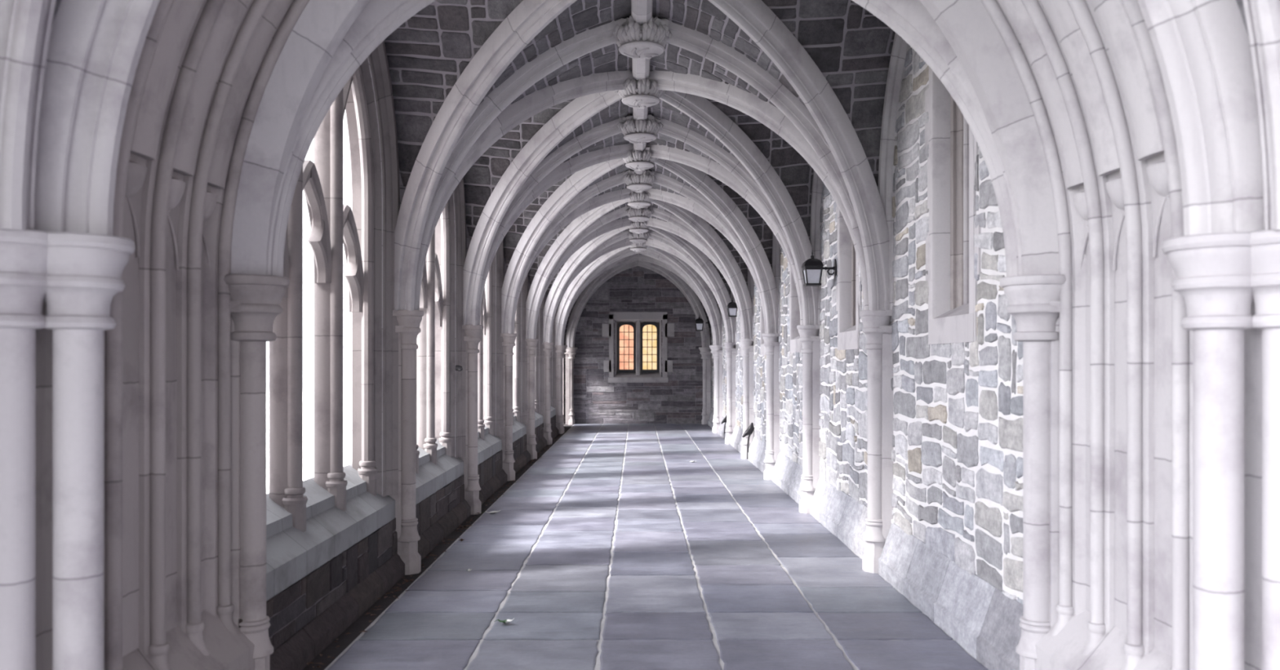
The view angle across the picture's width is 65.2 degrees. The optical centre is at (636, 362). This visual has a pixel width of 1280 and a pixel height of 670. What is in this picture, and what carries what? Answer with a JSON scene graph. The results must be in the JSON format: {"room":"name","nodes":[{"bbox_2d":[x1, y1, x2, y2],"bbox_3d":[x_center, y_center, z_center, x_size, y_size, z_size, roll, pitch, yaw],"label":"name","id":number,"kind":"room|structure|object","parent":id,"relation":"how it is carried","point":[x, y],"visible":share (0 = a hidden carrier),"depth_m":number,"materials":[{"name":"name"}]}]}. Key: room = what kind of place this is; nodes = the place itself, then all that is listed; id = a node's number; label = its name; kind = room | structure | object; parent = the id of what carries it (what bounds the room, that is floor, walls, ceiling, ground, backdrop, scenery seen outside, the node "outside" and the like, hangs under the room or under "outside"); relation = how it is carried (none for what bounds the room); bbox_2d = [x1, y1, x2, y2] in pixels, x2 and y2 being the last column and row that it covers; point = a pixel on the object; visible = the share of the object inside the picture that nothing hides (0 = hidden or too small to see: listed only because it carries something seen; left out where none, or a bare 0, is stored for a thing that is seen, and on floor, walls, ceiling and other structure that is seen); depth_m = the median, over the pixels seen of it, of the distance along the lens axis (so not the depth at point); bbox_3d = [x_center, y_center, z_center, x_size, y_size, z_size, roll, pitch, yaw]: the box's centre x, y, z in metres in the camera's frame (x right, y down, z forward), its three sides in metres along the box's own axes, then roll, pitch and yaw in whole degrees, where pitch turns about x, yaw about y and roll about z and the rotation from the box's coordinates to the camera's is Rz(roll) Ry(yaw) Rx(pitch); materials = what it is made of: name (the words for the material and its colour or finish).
{"room":"cloister walkway","nodes":[
{"label":"cloister walkway","id":0,"kind":"room"},
{"bbox_2d":[238,414,555,650],"bbox_3d":[-1.830,1.325,13.690,0.028,0.300,18.184,0,0,0],"label":"wall","id":1,"kind":"structure","parent":0,"point":[290,611],"depth_m":6.43,"materials":[{"name":"stone"}]},
{"bbox_2d":[122,610,254,669],"bbox_3d":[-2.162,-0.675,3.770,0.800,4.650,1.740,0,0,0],"label":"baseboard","id":2,"kind":"structure","parent":1,"relation":"attached to","point":[228,651],"depth_m":4.27,"materials":[{"name":"stone"}]},
{"bbox_2d":[345,57,564,496],"bbox_3d":[-2.077,-0.775,15.390,0.370,4.850,21.420,0,0,0],"label":"wall","id":3,"kind":"structure","parent":0,"point":[367,57],"depth_m":7.45,"materials":[{"name":"stone"}]},
{"bbox_2d":[266,40,399,600],"bbox_3d":[-1.977,-0.785,6.180,0.330,3.970,3.020,0,0,0],"label":"window","id":4,"kind":"structure","parent":3,"relation":"in","point":[311,522],"depth_m":6.55,"materials":[{"name":"stone"}]},
{"bbox_2d":[302,424,572,669],"bbox_3d":[-1.782,1.636,14.550,0.360,0.048,23.100,0,0,0],"label":"trim","id":5,"kind":"structure","parent":3,"relation":"attached to","point":[360,624],"depth_m":6.95,"materials":[{"name":"black stone"}]},
{"bbox_2d":[0,229,48,669],"bbox_3d":[-1.947,0.610,3.100,0.328,2.020,0.328,0,0,0],"label":"column","id":6,"kind":"structure","parent":5,"relation":"on","point":[23,254],"depth_m":3.05,"materials":[{"name":"stone"}]},
{"bbox_2d":[0,0,56,231],"bbox_3d":[-0.973,-1.554,2.332,2.524,2.321,0.178,0,0,36],"label":"rib","id":7,"kind":"object","parent":6,"relation":"on","point":[25,25],"visible":0.95,"depth_m":2.93,"materials":[{"name":"stone"}]},
{"bbox_2d":[44,231,135,669],"bbox_3d":[-1.792,0.610,3.210,0.328,2.020,0.328,0,0,0],"label":"column","id":8,"kind":"structure","parent":5,"relation":"on","point":[84,271],"depth_m":3.15,"materials":[{"name":"stone"}]},
{"bbox_2d":[34,0,1263,235],"bbox_3d":[0.038,-1.570,3.240,4.000,2.353,0.220,0,0,0],"label":"arch","id":9,"kind":"object","parent":8,"relation":"on","point":[1202,47],"visible":0.88,"depth_m":3.18,"materials":[{"name":"stone"}]},
{"bbox_2d":[103,0,173,669],"bbox_3d":[-0.948,-0.591,3.590,1.985,4.423,0.128,0,0,0],"label":"molding","id":10,"kind":"structure","parent":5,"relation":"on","point":[113,338],"depth_m":3.57,"materials":[{"name":"stone"}]},
{"bbox_2d":[138,0,225,669],"bbox_3d":[-0.948,-0.591,3.920,1.985,4.423,0.128,0,0,0],"label":"molding","id":11,"kind":"structure","parent":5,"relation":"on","point":[157,180],"depth_m":3.89,"materials":[{"name":"stone"}]},
{"bbox_2d":[177,0,270,655],"bbox_3d":[-0.948,-0.591,4.240,1.985,4.423,0.128,0,0,0],"label":"molding","id":12,"kind":"structure","parent":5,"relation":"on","point":[193,202],"depth_m":4.21,"materials":[{"name":"stone"}]},
{"bbox_2d":[217,274,289,669],"bbox_3d":[-1.805,0.605,4.680,0.346,2.010,0.340,0,0,0],"label":"wall column","id":13,"kind":"structure","parent":5,"relation":"on","point":[255,300],"depth_m":4.62,"materials":[{"name":"stone"}]},
{"bbox_2d":[267,0,435,276],"bbox_3d":[-0.903,-1.554,5.421,2.448,2.321,0.178,0,0,-39],"label":"rib","id":14,"kind":"object","parent":13,"relation":"on","point":[379,19],"visible":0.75,"depth_m":4.89,"materials":[{"name":"stone"}]},
{"bbox_2d":[231,0,1059,275],"bbox_3d":[0.038,-1.695,4.680,4.460,2.602,0.260,0,0,0],"label":"arch","id":15,"kind":"object","parent":13,"relation":"on","point":[967,26],"visible":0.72,"depth_m":4.59,"materials":[{"name":"stone"}]},
{"bbox_2d":[216,0,309,635],"bbox_3d":[-0.948,-0.591,4.550,1.985,4.423,0.128,0,0,0],"label":"molding","id":16,"kind":"structure","parent":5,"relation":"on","point":[224,609],"depth_m":4.53,"materials":[{"name":"stone"}]},
{"bbox_2d":[389,310,423,574],"bbox_3d":[-1.769,0.605,7.680,0.266,2.010,0.252,0,0,0],"label":"wall column","id":17,"kind":"structure","parent":5,"relation":"on","point":[408,329],"depth_m":7.62,"materials":[{"name":"stone"}]},
{"bbox_2d":[394,0,577,311],"bbox_3d":[-0.903,-1.554,6.939,2.448,2.321,0.178,0,0,39],"label":"rib","id":18,"kind":"object","parent":17,"relation":"on","point":[529,18],"visible":1,"depth_m":7.23,"materials":[{"name":"stone"}]},
{"bbox_2d":[399,70,631,310],"bbox_3d":[-0.903,-1.554,8.421,2.448,2.321,0.178,0,0,-39],"label":"rib","id":19,"kind":"object","parent":17,"relation":"on","point":[538,101],"visible":0.52,"depth_m":8.33,"materials":[{"name":"stone"}]},
{"bbox_2d":[459,324,483,515],"bbox_3d":[-1.769,0.605,10.680,0.266,2.010,0.252,0,0,0],"label":"wall column","id":20,"kind":"structure","parent":5,"relation":"on","point":[473,333],"depth_m":10.62,"materials":[{"name":"stone"}]},
{"bbox_2d":[462,90,622,325],"bbox_3d":[-0.903,-1.554,9.939,2.448,2.321,0.178,0,0,39],"label":"rib","id":21,"kind":"object","parent":20,"relation":"on","point":[580,109],"visible":0.91,"depth_m":10.16,"materials":[{"name":"stone"}]},
{"bbox_2d":[480,143,633,313],"bbox_3d":[-0.903,-1.554,11.421,2.448,2.321,0.178,0,0,-39],"label":"rib","id":22,"kind":"object","parent":20,"relation":"on","point":[575,164],"visible":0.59,"depth_m":11.42,"materials":[{"name":"stone"}]},
{"bbox_2d":[477,115,803,324],"bbox_3d":[0.038,-1.555,10.680,3.840,2.322,0.176,0,0,0],"label":"rib","id":23,"kind":"object","parent":20,"relation":"on","point":[685,135],"visible":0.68,"depth_m":10.64,"materials":[{"name":"stone"}]},
{"bbox_2d":[498,333,516,481],"bbox_3d":[-1.769,0.605,13.680,0.266,2.010,0.252,0,0,0],"label":"wall column","id":24,"kind":"structure","parent":5,"relation":"on","point":[508,344],"depth_m":13.62,"materials":[{"name":"stone"}]},
{"bbox_2d":[501,158,625,333],"bbox_3d":[-0.903,-1.554,12.939,2.448,2.321,0.178,0,0,39],"label":"rib","id":25,"kind":"object","parent":24,"relation":"on","point":[580,180],"visible":0.91,"depth_m":13.20,"materials":[{"name":"stone"}]},
{"bbox_2d":[515,188,631,314],"bbox_3d":[-0.903,-1.554,14.421,2.448,2.321,0.178,0,0,-39],"label":"rib","id":26,"kind":"object","parent":24,"relation":"on","point":[594,202],"visible":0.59,"depth_m":14.48,"materials":[{"name":"stone"}]},
{"bbox_2d":[512,169,766,333],"bbox_3d":[0.038,-1.555,13.680,3.840,2.322,0.176,0,0,0],"label":"rib","id":27,"kind":"object","parent":24,"relation":"on","point":[673,184],"visible":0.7,"depth_m":13.64,"materials":[{"name":"stone"}]},
{"bbox_2d":[523,338,538,459],"bbox_3d":[-1.769,0.605,16.680,0.266,2.010,0.252,0,0,0],"label":"wall column","id":28,"kind":"structure","parent":5,"relation":"on","point":[531,347],"depth_m":16.61,"materials":[{"name":"stone"}]},
{"bbox_2d":[525,199,627,338],"bbox_3d":[-0.903,-1.554,15.939,2.448,2.321,0.178,0,0,39],"label":"rib","id":29,"kind":"object","parent":28,"relation":"on","point":[578,225],"visible":0.85,"depth_m":16.23,"materials":[{"name":"stone"}]},
{"bbox_2d":[537,217,632,315],"bbox_3d":[-0.903,-1.554,17.421,2.448,2.321,0.178,0,0,-39],"label":"rib","id":30,"kind":"object","parent":28,"relation":"on","point":[621,223],"visible":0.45,"depth_m":17.51,"materials":[{"name":"stone"}]},
{"bbox_2d":[541,342,553,444],"bbox_3d":[-1.769,0.605,19.680,0.266,2.010,0.252,0,0,0],"label":"wall column","id":31,"kind":"structure","parent":5,"relation":"on","point":[548,346],"depth_m":19.61,"materials":[{"name":"stone"}]},
{"bbox_2d":[542,226,628,342],"bbox_3d":[-0.903,-1.554,18.939,2.448,2.321,0.178,0,0,39],"label":"rib","id":32,"kind":"object","parent":31,"relation":"on","point":[573,262],"visible":0.84,"depth_m":19.27,"materials":[{"name":"stone"}]},
{"bbox_2d":[544,238,631,342],"bbox_3d":[-0.903,-1.554,20.421,2.448,2.321,0.178,0,0,-39],"label":"rib","id":33,"kind":"object","parent":31,"relation":"on","point":[626,242],"visible":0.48,"depth_m":20.54,"materials":[{"name":"stone"}]},
{"bbox_2d":[550,230,726,342],"bbox_3d":[0.038,-1.555,19.680,3.840,2.322,0.176,0,0,0],"label":"rib","id":34,"kind":"object","parent":31,"relation":"on","point":[619,237],"visible":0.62,"depth_m":19.65,"materials":[{"name":"stone"}]},
{"bbox_2d":[554,345,564,434],"bbox_3d":[-1.769,0.605,22.680,0.266,2.010,0.252,0,0,0],"label":"wall column","id":35,"kind":"structure","parent":5,"relation":"on","point":[559,351],"depth_m":22.61,"materials":[{"name":"stone"}]},
{"bbox_2d":[555,245,629,345],"bbox_3d":[-0.903,-1.554,21.939,2.448,2.321,0.178,0,0,39],"label":"rib","id":36,"kind":"object","parent":35,"relation":"on","point":[562,310],"visible":0.83,"depth_m":22.31,"materials":[{"name":"stone"}]},
{"bbox_2d":[564,346,577,425],"bbox_3d":[-1.705,0.605,25.940,0.346,2.010,0.340,0,0,0],"label":"wall column","id":37,"kind":"structure","parent":5,"relation":"on","point":[570,353],"depth_m":25.86,"materials":[{"name":"stone"}]},
{"bbox_2d":[565,260,637,346],"bbox_3d":[-0.873,-1.554,25.263,2.370,2.321,0.178,0,0,39],"label":"rib","id":38,"kind":"object","parent":37,"relation":"on","point":[584,296],"visible":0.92,"depth_m":25.63,"materials":[{"name":"stone"}]},
{"bbox_2d":[566,260,710,346],"bbox_3d":[0.038,-1.555,25.980,3.720,2.322,0.176,0,0,0],"label":"rib","id":39,"kind":"object","parent":37,"relation":"on","point":[637,263],"visible":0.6,"depth_m":25.95,"materials":[{"name":"stone"}]},
{"bbox_2d":[415,177,466,505],"bbox_3d":[-1.977,-0.785,9.180,0.330,3.970,3.020,0,0,0],"label":"window","id":40,"kind":"structure","parent":3,"relation":"in","point":[437,466],"depth_m":10.31,"materials":[{"name":"stone"}]},
{"bbox_2d":[477,240,503,465],"bbox_3d":[-1.977,-0.785,12.180,0.330,3.970,3.020,0,0,0],"label":"window","id":41,"kind":"structure","parent":3,"relation":"in","point":[488,445],"depth_m":13.32,"materials":[{"name":"stone"}]},
{"bbox_2d":[512,275,528,442],"bbox_3d":[-1.977,-0.785,15.180,0.330,3.970,3.020,0,0,0],"label":"window","id":42,"kind":"structure","parent":3,"relation":"in","point":[520,350],"depth_m":16.44,"materials":[{"name":"stone"}]},
{"bbox_2d":[534,296,544,428],"bbox_3d":[-1.977,-0.785,18.180,0.330,3.970,3.020,0,0,0],"label":"window","id":43,"kind":"structure","parent":3,"relation":"in","point":[538,417],"depth_m":19.47,"materials":[{"name":"stone"}]},
{"bbox_2d":[550,311,556,417],"bbox_3d":[-1.977,-0.785,21.180,0.330,3.970,3.020,0,0,0],"label":"window","id":44,"kind":"structure","parent":3,"relation":"in","point":[553,411],"depth_m":22.53,"materials":[{"name":"stone"}]},
{"bbox_2d":[564,266,711,424],"bbox_3d":[0.039,-0.849,26.097,4.210,4.909,0.030,0,0,0],"label":"wall","id":45,"kind":"structure","parent":0,"point":[679,400],"depth_m":26.09,"materials":[{"name":"stone"}]},
{"bbox_2d":[602,311,674,382],"bbox_3d":[0.038,-0.400,26.205,1.880,1.840,0.310,0,0,0],"label":"window","id":46,"kind":"structure","parent":45,"relation":"in","point":[637,346],"depth_m":26.18,"materials":[{"name":"glass"}]},
{"bbox_2d":[384,0,895,312],"bbox_3d":[0.038,-1.726,13.680,3.832,2.179,18.127,0,0,0],"label":"ceiling","id":47,"kind":"structure","parent":0,"point":[851,46],"depth_m":7.46,"materials":[{"name":"stone"}]},
{"bbox_2d":[561,247,715,345],"bbox_3d":[0.038,-1.555,22.680,3.840,2.322,0.176,0,0,0],"label":"rib","id":48,"kind":"object","parent":47,"relation":"attached to","point":[627,251],"visible":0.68,"depth_m":22.65,"materials":[{"name":"stone"}]},
{"bbox_2d":[534,205,742,338],"bbox_3d":[0.038,-1.555,16.680,3.840,2.322,0.176,0,0,0],"label":"rib","id":49,"kind":"object","parent":47,"relation":"attached to","point":[673,220],"visible":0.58,"depth_m":16.64,"materials":[{"name":"stone"}]},
{"bbox_2d":[622,169,656,191],"bbox_3d":[0.043,-2.482,13.674,0.506,0.267,0.522,0,0,18],"label":"boss","id":50,"kind":"object","parent":47,"relation":"attached to","point":[635,182],"visible":0.98,"depth_m":13.53,"materials":[{"name":"stone"}]},
{"bbox_2d":[613,73,666,108],"bbox_3d":[0.034,-2.482,9.186,0.506,0.267,0.522,0,0,27],"label":"boss","id":51,"kind":"object","parent":47,"relation":"attached to","point":[644,93],"visible":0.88,"depth_m":9.04,"materials":[{"name":"stone"}]},
{"bbox_2d":[617,114,663,144],"bbox_3d":[0.042,-2.481,10.683,0.493,0.267,0.521,0,0,38],"label":"boss","id":52,"kind":"object","parent":47,"relation":"attached to","point":[637,131],"visible":0.96,"depth_m":10.54,"materials":[{"name":"stone"}]},
{"bbox_2d":[621,146,659,171],"bbox_3d":[0.041,-2.481,12.178,0.514,0.267,0.501,0,0,-45],"label":"boss","id":53,"kind":"object","parent":47,"relation":"attached to","point":[637,160],"visible":0.81,"depth_m":12.03,"materials":[{"name":"stone"}]},
{"bbox_2d":[414,17,868,310],"bbox_3d":[0.038,-1.555,7.680,3.840,2.322,0.176,0,0,0],"label":"rib","id":54,"kind":"object","parent":47,"relation":"attached to","point":[587,42],"visible":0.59,"depth_m":7.64,"materials":[{"name":"stone"}]},
{"bbox_2d":[611,15,672,59],"bbox_3d":[0.036,-2.481,7.682,0.514,0.267,0.501,0,0,-35],"label":"boss","id":55,"kind":"object","parent":47,"relation":"attached to","point":[648,40],"visible":0.96,"depth_m":7.54,"materials":[{"name":"stone"}]},
{"bbox_2d":[631,0,653,25],"bbox_3d":[0.038,-2.629,6.930,0.156,0.182,1.500,0,0,0],"label":"rib","id":56,"kind":"object","parent":47,"relation":"attached to","point":[641,10],"visible":0.76,"depth_m":7.24,"materials":[{"name":"stone"}]},
{"bbox_2d":[35,0,1262,669],"bbox_3d":[0.038,-0.893,3.890,5.130,4.986,1.540,0,0,0],"label":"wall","id":57,"kind":"structure","parent":0,"point":[1077,225],"depth_m":3.86,"materials":[{"name":"stone"}]},
{"bbox_2d":[124,0,203,257],"bbox_3d":[-0.935,-1.616,3.755,1.975,2.423,0.224,0,0,0],"label":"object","id":58,"kind":"structure","parent":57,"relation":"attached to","point":[181,15],"depth_m":3.72,"materials":[{"name":"stone"}]},
{"bbox_2d":[167,0,251,270],"bbox_3d":[-0.935,-1.606,4.080,1.975,2.443,0.224,0,0,0],"label":"roll","id":59,"kind":"object","parent":57,"relation":"attached to","point":[232,12],"visible":0.65,"depth_m":4.05,"materials":[{"name":"stone"}]},
{"bbox_2d":[202,0,292,270],"bbox_3d":[-0.935,-1.596,4.395,1.975,2.463,0.224,0,0,0],"label":"roll","id":60,"kind":"object","parent":57,"relation":"attached to","point":[276,10],"visible":0.56,"depth_m":4.37,"materials":[{"name":"stone"}]},
{"bbox_2d":[997,0,1088,271],"bbox_3d":[1.011,-1.596,4.395,1.975,2.463,0.224,0,0,0],"label":"roll","id":61,"kind":"object","parent":57,"relation":"attached to","point":[1018,16],"visible":0.57,"depth_m":4.37,"materials":[{"name":"stone"}]},
{"bbox_2d":[1040,0,1124,270],"bbox_3d":[1.011,-1.606,4.080,1.975,2.443,0.224,0,0,0],"label":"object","id":62,"kind":"structure","parent":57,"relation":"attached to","point":[1060,12],"depth_m":4.05,"materials":[{"name":"stone"}]},
{"bbox_2d":[1089,0,1169,257],"bbox_3d":[1.011,-1.616,3.755,1.975,2.423,0.224,0,0,0],"label":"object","id":63,"kind":"structure","parent":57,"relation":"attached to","point":[1112,16],"depth_m":3.72,"materials":[{"name":"stone"}]},
{"bbox_2d":[324,423,988,669],"bbox_3d":[0.178,1.605,11.049,3.620,0.019,30.103,0,0,0],"label":"floor","id":64,"kind":"structure","parent":0,"point":[615,549],"depth_m":7.21,"materials":[{"name":"grey stone"}]},
{"bbox_2d":[698,346,711,424],"bbox_3d":[1.781,0.605,25.940,0.346,2.010,0.340,0,0,0],"label":"wall column","id":65,"kind":"structure","parent":64,"relation":"on","point":[705,353],"depth_m":25.86,"materials":[{"name":"stone"}]},
{"bbox_2d":[639,260,711,346],"bbox_3d":[0.949,-1.554,25.263,2.370,2.321,0.178,0,0,-39],"label":"rib","id":66,"kind":"object","parent":65,"relation":"on","point":[690,293],"visible":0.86,"depth_m":25.60,"materials":[{"name":"stone"}]},
{"bbox_2d":[711,345,723,433],"bbox_3d":[1.845,0.605,22.680,0.266,2.010,0.252,0,0,0],"label":"wall column","id":67,"kind":"structure","parent":64,"relation":"on","point":[717,351],"depth_m":22.60,"materials":[{"name":"stone"}]},
{"bbox_2d":[647,245,721,345],"bbox_3d":[0.979,-1.554,21.939,2.448,2.321,0.178,0,0,-39],"label":"rib","id":68,"kind":"object","parent":67,"relation":"on","point":[698,281],"visible":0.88,"depth_m":22.31,"materials":[{"name":"stone"}]},
{"bbox_2d":[724,342,736,444],"bbox_3d":[1.845,0.605,19.680,0.266,2.010,0.252,0,0,0],"label":"wall column","id":69,"kind":"structure","parent":64,"relation":"on","point":[731,356],"depth_m":19.61,"materials":[{"name":"stone"}]},
{"bbox_2d":[645,238,723,318],"bbox_3d":[0.979,-1.554,20.421,2.448,2.321,0.178,0,0,39],"label":"rib","id":70,"kind":"object","parent":69,"relation":"on","point":[651,242],"visible":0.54,"depth_m":20.54,"materials":[{"name":"stone"}]},
{"bbox_2d":[648,226,734,342],"bbox_3d":[0.979,-1.554,18.939,2.448,2.321,0.178,0,0,-39],"label":"rib","id":71,"kind":"object","parent":69,"relation":"on","point":[702,260],"visible":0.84,"depth_m":19.23,"materials":[{"name":"stone"}]},
{"bbox_2d":[739,338,754,458],"bbox_3d":[1.845,0.605,16.680,0.266,2.010,0.252,0,0,0],"label":"wall column","id":72,"kind":"structure","parent":64,"relation":"on","point":[747,347],"depth_m":16.61,"materials":[{"name":"stone"}]},
{"bbox_2d":[645,217,750,338],"bbox_3d":[0.979,-1.554,17.421,2.448,2.321,0.178,0,0,39],"label":"rib","id":73,"kind":"object","parent":72,"relation":"on","point":[655,223],"visible":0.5,"depth_m":17.51,"materials":[{"name":"stone"}]},
{"bbox_2d":[651,199,751,338],"bbox_3d":[0.979,-1.554,15.939,2.448,2.321,0.178,0,0,-39],"label":"rib","id":74,"kind":"object","parent":72,"relation":"on","point":[699,224],"visible":0.87,"depth_m":16.23,"materials":[{"name":"stone"}]},
{"bbox_2d":[761,333,780,479],"bbox_3d":[1.845,0.605,13.680,0.266,2.010,0.252,0,0,0],"label":"wall column","id":75,"kind":"structure","parent":64,"relation":"on","point":[771,344],"depth_m":13.61,"materials":[{"name":"stone"}]},
{"bbox_2d":[644,188,774,333],"bbox_3d":[0.979,-1.554,14.421,2.448,2.321,0.178,0,0,39],"label":"rib","id":76,"kind":"object","parent":75,"relation":"on","point":[673,198],"visible":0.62,"depth_m":14.47,"materials":[{"name":"stone"}]},
{"bbox_2d":[654,158,777,333],"bbox_3d":[0.979,-1.554,12.939,2.448,2.321,0.178,0,0,-39],"label":"rib","id":77,"kind":"object","parent":75,"relation":"on","point":[698,180],"visible":0.89,"depth_m":13.20,"materials":[{"name":"stone"}]},
{"bbox_2d":[796,324,820,513],"bbox_3d":[1.845,0.605,10.680,0.266,2.010,0.252,0,0,0],"label":"wall column","id":78,"kind":"structure","parent":64,"relation":"on","point":[809,338],"depth_m":10.61,"materials":[{"name":"stone"}]},
{"bbox_2d":[646,144,813,324],"bbox_3d":[0.979,-1.554,11.421,2.448,2.321,0.178,0,0,39],"label":"rib","id":79,"kind":"object","parent":78,"relation":"on","point":[707,166],"visible":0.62,"depth_m":11.40,"materials":[{"name":"stone"}]},
{"bbox_2d":[659,90,817,325],"bbox_3d":[0.979,-1.554,9.939,2.448,2.321,0.178,0,0,-39],"label":"rib","id":80,"kind":"object","parent":78,"relation":"on","point":[699,108],"visible":0.84,"depth_m":10.11,"materials":[{"name":"stone"}]},
{"bbox_2d":[859,310,893,573],"bbox_3d":[1.845,0.605,7.680,0.266,2.010,0.252,0,0,0],"label":"wall column","id":81,"kind":"structure","parent":64,"relation":"on","point":[877,329],"depth_m":7.61,"materials":[{"name":"stone"}]},
{"bbox_2d":[648,70,884,310],"bbox_3d":[0.979,-1.554,8.421,2.448,2.321,0.178,0,0,39],"label":"rib","id":82,"kind":"object","parent":81,"relation":"on","point":[749,104],"visible":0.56,"depth_m":8.33,"materials":[{"name":"stone"}]},
{"bbox_2d":[707,0,889,311],"bbox_3d":[0.979,-1.554,6.939,2.448,2.321,0.178,0,0,-39],"label":"rib","id":83,"kind":"object","parent":81,"relation":"on","point":[754,18],"visible":0.99,"depth_m":7.23,"materials":[{"name":"stone"}]},
{"bbox_2d":[980,0,1073,635],"bbox_3d":[1.024,-0.591,4.550,1.985,4.423,0.128,0,0,0],"label":"molding","id":84,"kind":"structure","parent":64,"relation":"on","point":[1064,609],"depth_m":4.53,"materials":[{"name":"stone"}]},
{"bbox_2d":[999,274,1072,669],"bbox_3d":[1.881,0.605,4.680,0.346,2.010,0.340,0,0,0],"label":"wall column","id":85,"kind":"structure","parent":64,"relation":"on","point":[1033,300],"depth_m":4.62,"materials":[{"name":"stone"}]},
{"bbox_2d":[851,0,1022,276],"bbox_3d":[0.979,-1.554,5.421,2.448,2.321,0.178,0,0,39],"label":"rib","id":86,"kind":"object","parent":85,"relation":"on","point":[910,20],"visible":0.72,"depth_m":4.89,"materials":[{"name":"stone"}]},
{"bbox_2d":[1020,0,1114,655],"bbox_3d":[1.024,-0.591,4.240,1.985,4.423,0.128,0,0,0],"label":"molding","id":87,"kind":"structure","parent":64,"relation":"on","point":[1098,202],"depth_m":4.21,"materials":[{"name":"stone"}]},
{"bbox_2d":[1066,0,1154,669],"bbox_3d":[1.024,-0.591,3.920,1.985,4.423,0.128,0,0,0],"label":"molding","id":88,"kind":"structure","parent":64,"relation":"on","point":[1134,176],"depth_m":3.90,"materials":[{"name":"stone"}]},
{"bbox_2d":[1121,0,1192,669],"bbox_3d":[1.024,-0.591,3.590,1.985,4.423,0.128,0,0,0],"label":"molding","id":89,"kind":"structure","parent":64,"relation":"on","point":[1182,339],"depth_m":3.57,"materials":[{"name":"stone"}]},
{"bbox_2d":[1160,231,1253,669],"bbox_3d":[1.868,0.610,3.210,0.328,2.020,0.328,0,0,0],"label":"column","id":90,"kind":"structure","parent":64,"relation":"on","point":[1212,271],"depth_m":3.15,"materials":[{"name":"stone"}]},
{"bbox_2d":[1250,229,1279,669],"bbox_3d":[2.023,0.610,3.100,0.328,2.020,0.328,0,0,0],"label":"column","id":91,"kind":"structure","parent":64,"relation":"on","point":[1264,244],"depth_m":3.07,"materials":[{"name":"stone"}]},
{"bbox_2d":[1242,0,1279,231],"bbox_3d":[1.049,-1.554,2.332,2.524,2.321,0.178,0,0,-36],"label":"rib","id":92,"kind":"object","parent":91,"relation":"on","point":[1262,16],"visible":0.94,"depth_m":2.96,"materials":[{"name":"stone"}]},
{"bbox_2d":[711,44,1022,604],"bbox_3d":[1.944,-0.678,15.352,0.033,3.888,21.536,0,0,0],"label":"wall","id":93,"kind":"structure","parent":0,"point":[957,453],"depth_m":6.79,"materials":[{"name":"stone"}]},
{"bbox_2d":[771,233,780,333],"bbox_3d":[1.911,-1.625,12.180,0.135,2.450,3.120,0,0,0],"label":"rib","id":94,"kind":"object","parent":93,"relation":"attached to","point":[775,267],"visible":0.15,"depth_m":13.57,"materials":[{"name":"stone"}]},
{"bbox_2d":[789,266,802,353],"bbox_3d":[2.090,-1.170,12.180,0.316,2.100,1.080,0,0,0],"label":"window","id":95,"kind":"structure","parent":93,"relation":"in","point":[795,345],"depth_m":12.52,"materials":[{"name":"stone"}]},
{"bbox_2d":[809,170,822,324],"bbox_3d":[1.911,-1.625,9.180,0.135,2.450,3.120,0,0,0],"label":"rib","id":96,"kind":"object","parent":93,"relation":"attached to","point":[815,231],"visible":0.18,"depth_m":10.56,"materials":[{"name":"stone"}]},
{"bbox_2d":[801,250,836,286],"bbox_3d":[1.782,-0.932,9.750,0.323,0.366,0.184,0,0,0],"label":"wall lantern","id":97,"kind":"object","parent":93,"relation":"attached to","point":[812,268],"visible":1,"depth_m":9.68,"materials":[{"name":"black metal"}]},
{"bbox_2d":[835,204,861,350],"bbox_3d":[2.090,-1.170,9.180,0.316,2.100,1.080,0,0,0],"label":"window","id":98,"kind":"structure","parent":93,"relation":"in","point":[848,295],"depth_m":9.52,"materials":[{"name":"stone"}]},
{"bbox_2d":[707,409,1022,669],"bbox_3d":[1.921,1.415,15.390,0.175,0.410,21.420,0,0,0],"label":"baseboard","id":99,"kind":"structure","parent":93,"relation":"attached to","point":[973,612],"depth_m":6.46,"materials":[{"name":"stone"}]},
{"bbox_2d":[878,32,910,310],"bbox_3d":[1.911,-1.625,6.180,0.135,2.450,3.120,0,0,0],"label":"rib","id":100,"kind":"object","parent":93,"relation":"attached to","point":[896,70],"visible":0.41,"depth_m":7.51,"materials":[{"name":"stone"}]},
{"bbox_2d":[924,66,981,344],"bbox_3d":[2.090,-1.170,6.180,0.316,2.100,1.080,0,0,0],"label":"window","id":101,"kind":"structure","parent":93,"relation":"in","point":[950,248],"depth_m":6.49,"materials":[{"name":"stone"}]},
{"bbox_2d":[1035,610,1172,669],"bbox_3d":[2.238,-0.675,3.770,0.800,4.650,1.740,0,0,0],"label":"column base","id":102,"kind":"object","parent":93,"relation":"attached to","point":[1063,651],"depth_m":4.26,"materials":[{"name":"stone"}]},
{"bbox_3d":[-1.987,1.440,13.690,0.270,0.520,17.980,0,0,0],"label":"wall","id":103,"kind":"structure","parent":0,"visible":0},
{"bbox_2d":[270,426,559,669],"bbox_3d":[-1.859,1.550,13.680,0.205,0.200,17.854,0,0,0],"label":"baseboard","id":104,"kind":"structure","parent":103,"relation":"attached to","point":[301,648],"depth_m":6.51,"materials":[{"name":"stone"}]},
{"label":"outside","id":105,"kind":"structure","parent":0,"visible":0},
{"bbox_2d":[266,391,351,493],"bbox_3d":[0.038,1.860,17.500,120.000,0.280,85.000,0,0,0],"label":"ground","id":106,"kind":"structure","parent":105,"point":[308,396],"depth_m":24.18,"materials":[{"name":"white"}]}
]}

